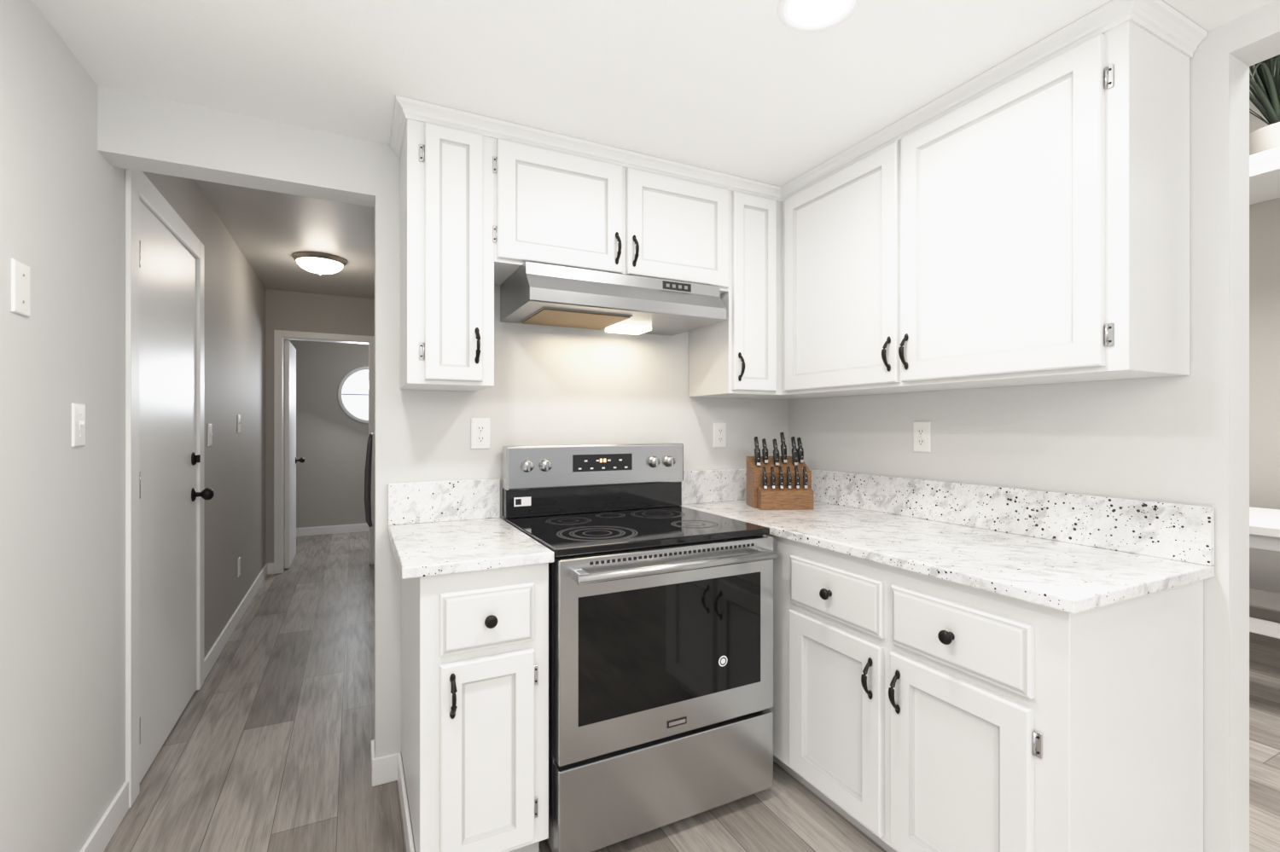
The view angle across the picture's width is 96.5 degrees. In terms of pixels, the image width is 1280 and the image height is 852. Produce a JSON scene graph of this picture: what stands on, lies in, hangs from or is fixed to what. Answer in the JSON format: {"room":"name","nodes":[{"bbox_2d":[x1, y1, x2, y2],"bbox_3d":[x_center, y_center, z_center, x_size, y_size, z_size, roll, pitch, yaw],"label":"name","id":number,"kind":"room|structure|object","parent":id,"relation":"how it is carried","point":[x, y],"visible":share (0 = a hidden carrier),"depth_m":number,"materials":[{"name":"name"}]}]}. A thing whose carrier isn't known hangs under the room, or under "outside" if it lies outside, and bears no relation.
{"room":"kitchen","nodes":[
{"label":"kitchen","id":0,"kind":"room"},
{"bbox_2d":[0,0,265,851],"bbox_3d":[-1.083,0.050,0.515,0.120,2.430,9.890,0,0,-27],"label":"wall","id":1,"kind":"structure","parent":0,"point":[61,560],"depth_m":1.54,"materials":[{"name":"paint"}]},
{"bbox_2d":[11,258,29,317],"bbox_3d":[-1.397,-0.311,1.290,0.008,0.117,0.072,0,0,-27],"label":"blank wall plate","id":2,"kind":"object","parent":1,"relation":"attached to","point":[20,288],"visible":1,"depth_m":1.28,"materials":[{"name":"white plastic"}]},
{"bbox_2d":[71,403,85,447],"bbox_3d":[-1.528,-0.003,1.560,0.015,0.117,0.072,0,0,-27],"label":"light switch","id":3,"kind":"object","parent":1,"relation":"attached to","point":[78,424],"visible":1,"depth_m":1.55,"materials":[{"name":"white plastic"}]},
{"bbox_2d":[79,781,128,851],"bbox_3d":[-0.253,1.218,-0.998,0.012,0.095,6.440,0,0,-27],"label":"baseboard","id":4,"kind":"structure","parent":1,"relation":"attached to","point":[105,829],"depth_m":1.73,"materials":[{"name":"white wood"}]},
{"bbox_2d":[124,168,203,808],"bbox_3d":[-1.975,0.188,2.319,0.136,2.155,1.035,0,0,-27],"label":"door frame","id":5,"kind":"structure","parent":1,"relation":"attached to","point":[138,185],"depth_m":1.93,"materials":[{"name":"white wood"}]},
{"bbox_2d":[139,201,214,782],"bbox_3d":[-1.906,0.232,2.353,0.116,2.050,0.845,0,0,-27],"label":"hall door","id":6,"kind":"structure","parent":1,"relation":"in","point":[170,458],"depth_m":2.28,"materials":[{"name":"white wood"}]},
{"bbox_2d":[207,424,213,447],"bbox_3d":[-2.235,0.047,2.975,0.015,0.117,0.072,0,0,-27],"label":"light switch","id":7,"kind":"object","parent":1,"relation":"attached to","point":[210,433],"visible":0.98,"depth_m":2.96,"materials":[{"name":"white plastic"}]},
{"bbox_2d":[237,557,240,577],"bbox_3d":[-2.613,0.920,3.725,0.009,0.117,0.072,0,0,-27],"label":"outlet","id":8,"kind":"object","parent":1,"relation":"attached to","point":[238,567],"visible":1,"depth_m":3.70,"materials":[{"name":"white plastic"}]},
{"bbox_2d":[203,563,273,680],"bbox_3d":[-2.660,1.218,3.839,0.028,0.095,2.295,0,0,-27],"label":"baseboard","id":9,"kind":"structure","parent":1,"relation":"attached to","point":[212,655],"depth_m":3.50,"materials":[{"name":"white wood"}]},
{"bbox_2d":[237,414,241,433],"bbox_3d":[-2.605,-0.014,3.715,0.015,0.117,0.072,0,0,-27],"label":"light switch","id":10,"kind":"object","parent":1,"relation":"attached to","point":[239,422],"visible":1,"depth_m":3.70,"materials":[{"name":"white plastic"}]},
{"bbox_2d":[194,179,374,299],"bbox_3d":[-2.248,-1.205,4.499,4.000,0.080,5.382,0,0,-27],"label":"ceiling","id":11,"kind":"structure","parent":0,"point":[271,233],"depth_m":3.48,"materials":[{"name":"paint"}]},
{"bbox_2d":[291,251,347,275],"bbox_3d":[-2.226,-1.107,3.974,0.336,0.116,0.336,0,0,-27],"label":"light","id":12,"kind":"object","parent":11,"relation":"attached to","point":[320,264],"visible":1,"depth_m":3.88,"materials":[{"name":"white glass"}]},
{"bbox_2d":[265,289,374,564],"bbox_3d":[-2.748,0.050,5.144,1.038,2.430,0.120,0,0,-27],"label":"wall","id":13,"kind":"structure","parent":0,"point":[286,311],"depth_m":4.95,"materials":[{"name":"paint"}]},
{"bbox_2d":[284,340,304,569],"bbox_3d":[-3.226,0.250,5.346,0.116,2.014,0.660,0,0,-27],"label":"room door","id":14,"kind":"structure","parent":13,"relation":"in","point":[291,460],"depth_m":5.08,"materials":[{"name":"white wood"}]},
{"bbox_2d":[273,330,374,574],"bbox_3d":[-2.799,0.222,5.110,0.794,2.087,0.136,0,0,-27],"label":"door frame","id":15,"kind":"structure","parent":13,"relation":"attached to","point":[279,335],"depth_m":4.94,"materials":[{"name":"white wood"}]},
{"bbox_2d":[284,339,368,528],"bbox_3d":[-3.424,0.050,6.852,4.240,2.430,0.120,0,0,-27],"label":"wall","id":16,"kind":"structure","parent":0,"point":[332,437],"depth_m":6.65,"materials":[{"name":"paint"}]},
{"bbox_2d":[296,523,368,536],"bbox_3d":[-3.394,1.218,6.793,4.000,0.095,0.012,0,0,-27],"label":"baseboard","id":17,"kind":"structure","parent":16,"relation":"attached to","point":[358,527],"depth_m":6.68,"materials":[{"name":"white wood"}]},
{"bbox_2d":[337,366,368,424],"bbox_3d":[-3.243,-0.375,6.860,0.692,0.692,0.020,0,0,-27],"label":"round window","id":18,"kind":"structure","parent":16,"relation":"in","point":[353,393],"depth_m":6.80,"materials":[{"name":"white glass"}]},
{"bbox_2d":[364,432,374,527],"bbox_3d":[-0.994,0.198,2.095,0.034,0.347,0.016,0,0,-27],"label":"door handle","id":19,"kind":"object","parent":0,"point":[368,487],"visible":1,"depth_m":2.09,"materials":[{"name":"black metal"}]},
{"bbox_2d":[97,86,788,762],"bbox_3d":[-0.455,0.050,2.320,2.856,2.430,0.120,0,0,-27],"label":"wall","id":20,"kind":"structure","parent":0,"point":[556,385],"depth_m":2.07,"materials":[{"name":"paint"}]},
{"bbox_2d":[389,752,414,851],"bbox_3d":[-0.724,1.218,1.759,0.019,0.095,0.644,0,0,-27],"label":"baseboard","id":21,"kind":"structure","parent":20,"relation":"attached to","point":[396,765],"depth_m":1.84,"materials":[{"name":"white wood"}]},
{"bbox_2d":[393,96,502,391],"bbox_3d":[-0.667,-0.566,1.960,0.269,0.869,0.330,0,0,-27],"label":"upper cabinet","id":22,"kind":"object","parent":20,"relation":"attached to","point":[450,160],"depth_m":1.82,"materials":[{"name":"white wood"}]},
{"bbox_2d":[471,418,489,449],"bbox_3d":[-0.606,0.029,2.171,0.072,0.117,0.009,0,0,-27],"label":"outlet","id":23,"kind":"object","parent":20,"relation":"attached to","point":[480,433],"visible":1,"depth_m":2.17,"materials":[{"name":"white plastic"}]},
{"bbox_2d":[502,120,632,283],"bbox_3d":[-0.337,-0.772,2.125,0.469,0.456,0.330,0,0,-27],"label":"upper cabinet","id":24,"kind":"object","parent":20,"relation":"attached to","point":[567,200],"depth_m":1.99,"materials":[{"name":"white wood"}]},
{"bbox_2d":[500,261,726,336],"bbox_3d":[-0.106,-0.463,2.191,0.764,0.160,0.418,0,0,-27],"label":"range hood","id":25,"kind":"object","parent":24,"relation":"attached to","point":[538,293],"visible":1,"depth_m":2.04,"materials":[{"name":"metal"}]},
{"bbox_2d":[632,151,738,296],"bbox_3d":[0.084,-0.772,2.335,0.472,0.456,0.330,0,0,-27],"label":"upper cabinet","id":26,"kind":"object","parent":20,"relation":"attached to","point":[685,217],"depth_m":2.20,"materials":[{"name":"white wood"}]},
{"bbox_2d":[713,422,726,448],"bbox_3d":[0.373,0.042,2.660,0.072,0.117,0.009,0,0,-27],"label":"outlet","id":27,"kind":"object","parent":20,"relation":"attached to","point":[719,434],"visible":1,"depth_m":2.66,"materials":[{"name":"white plastic"}]},
{"bbox_2d":[688,176,779,399],"bbox_3d":[0.398,-0.566,2.492,0.231,0.869,0.330,0,0,-27],"label":"upper cabinet","id":28,"kind":"object","parent":20,"relation":"attached to","point":[737,357],"depth_m":2.37,"materials":[{"name":"white wood"}]},
{"bbox_2d":[32,0,1275,186],"bbox_3d":[0.908,-1.042,-0.542,2.736,0.080,6.218,0,0,-27],"label":"ceiling","id":29,"kind":"structure","parent":0,"point":[758,90],"depth_m":1.57,"materials":[{"name":"paint"}]},
{"bbox_2d":[777,0,861,32],"bbox_3d":[0.425,-1.000,1.353,0.194,0.005,0.194,0,0,-27],"label":"recessed light","id":30,"kind":"object","parent":29,"relation":"in","point":[807,15],"visible":1,"depth_m":1.38,"materials":[{"name":"white"}]},
{"bbox_2d":[103,531,1279,851],"bbox_3d":[0.448,1.295,3.019,10.500,0.060,13.000,0,0,-27],"label":"floor","id":31,"kind":"structure","parent":0,"point":[267,743],"depth_m":2.14,"materials":[{"name":"wood"}]},
{"bbox_2d":[401,563,548,851],"bbox_3d":[-0.544,0.823,1.804,0.341,0.884,0.718,0,0,-27],"label":"base cabinet","id":32,"kind":"object","parent":31,"relation":"on","point":[474,698],"visible":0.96,"depth_m":1.53,"materials":[{"name":"white wood"}]},
{"bbox_2d":[387,478,554,579],"bbox_3d":[-0.567,0.292,1.811,0.394,0.178,0.686,0,0,-27],"label":"countertop","id":33,"kind":"structure","parent":32,"relation":"on","point":[435,528],"depth_m":1.89,"materials":[{"name":"white stone"}]},
{"bbox_2d":[502,442,778,851],"bbox_3d":[-0.022,0.670,2.026,0.766,1.190,0.736,0,0,-27],"label":"range","id":34,"kind":"object","parent":31,"relation":"on","point":[660,664],"visible":1,"depth_m":1.77,"materials":[{"name":"silver metal"}]},
{"bbox_2d":[764,534,781,767],"bbox_3d":[0.620,0.823,2.385,0.631,0.884,0.720,0,0,-27],"label":"base cabinet","id":35,"kind":"object","parent":31,"relation":"on","point":[776,709],"depth_m":2.00,"materials":[{"name":"white wood"}]},
{"bbox_2d":[781,537,1203,851],"bbox_3d":[0.967,0.823,1.689,0.631,0.884,0.836,0,0,-27],"label":"base cabinet","id":36,"kind":"object","parent":31,"relation":"on","point":[912,712],"depth_m":1.39,"materials":[{"name":"white wood"}]},
{"bbox_2d":[680,468,1214,614],"bbox_3d":[0.797,0.292,1.994,0.664,0.178,1.578,0,0,-27],"label":"countertop","id":37,"kind":"structure","parent":36,"relation":"on","point":[1072,553],"depth_m":1.68,"materials":[{"name":"white stone"}]},
{"bbox_2d":[746,432,813,510],"bbox_3d":[0.609,0.189,2.478,0.250,0.324,0.187,0,0,-5],"label":"knife block","id":38,"kind":"object","parent":37,"relation":"on","point":[776,481],"visible":1,"depth_m":2.44,"materials":[{"name":"brown wood"}]},
{"bbox_2d":[1249,588,1279,639],"bbox_3d":[2.796,1.035,2.906,0.360,0.460,1.400,0,0,-27],"label":"bench","id":39,"kind":"object","parent":31,"relation":"on","point":[1264,613],"depth_m":2.56,"materials":[{"name":"white wood"}]},
{"bbox_2d":[1249,506,1279,552],"bbox_3d":[3.511,0.882,3.040,0.900,0.765,1.700,0,0,-27],"label":"dining table","id":40,"kind":"object","parent":31,"relation":"on","point":[1264,529],"depth_m":2.89,"materials":[{"name":"white wood"}]},
{"bbox_2d":[788,0,1279,851],"bbox_3d":[2.185,-0.735,0.096,0.120,4.000,6.218,0,0,-27],"label":"wall","id":41,"kind":"structure","parent":0,"point":[1183,439],"depth_m":1.47,"materials":[{"name":"paint"}]},
{"bbox_2d":[913,421,930,453],"bbox_3d":[1.073,0.041,2.176,0.009,0.117,0.072,0,0,-27],"label":"outlet","id":42,"kind":"object","parent":41,"relation":"attached to","point":[922,436],"visible":1,"depth_m":2.17,"materials":[{"name":"white plastic"}]},
{"bbox_2d":[779,0,1198,399],"bbox_3d":[1.004,-0.566,1.951,0.330,0.869,1.220,0,0,-27],"label":"upper cabinet","id":43,"kind":"object","parent":41,"relation":"attached to","point":[1021,218],"depth_m":1.57,"materials":[{"name":"white wood"}]},
{"bbox_2d":[1249,64,1279,593],"bbox_3d":[5.077,-0.735,1.608,0.120,4.000,6.338,0,0,-27],"label":"wall","id":44,"kind":"structure","parent":0,"point":[1264,363],"depth_m":3.63,"materials":[{"name":"beige paint"}]},
{"bbox_2d":[1249,146,1279,204],"bbox_3d":[4.253,-1.435,2.246,0.778,0.120,4.216,0,0,-27],"label":"ledge shelf","id":45,"kind":"object","parent":44,"relation":"attached to","point":[1264,176],"depth_m":3.27,"materials":[{"name":"white wood"}]},
{"bbox_2d":[1249,54,1279,155],"bbox_3d":[3.491,-2.003,3.188,0.784,1.014,1.264,0,0,-27],"label":"potted palm","id":46,"kind":"object","parent":45,"relation":"on","point":[1265,90],"visible":0.4,"depth_m":3.28,"materials":[{"name":"green plant"}]}
]}

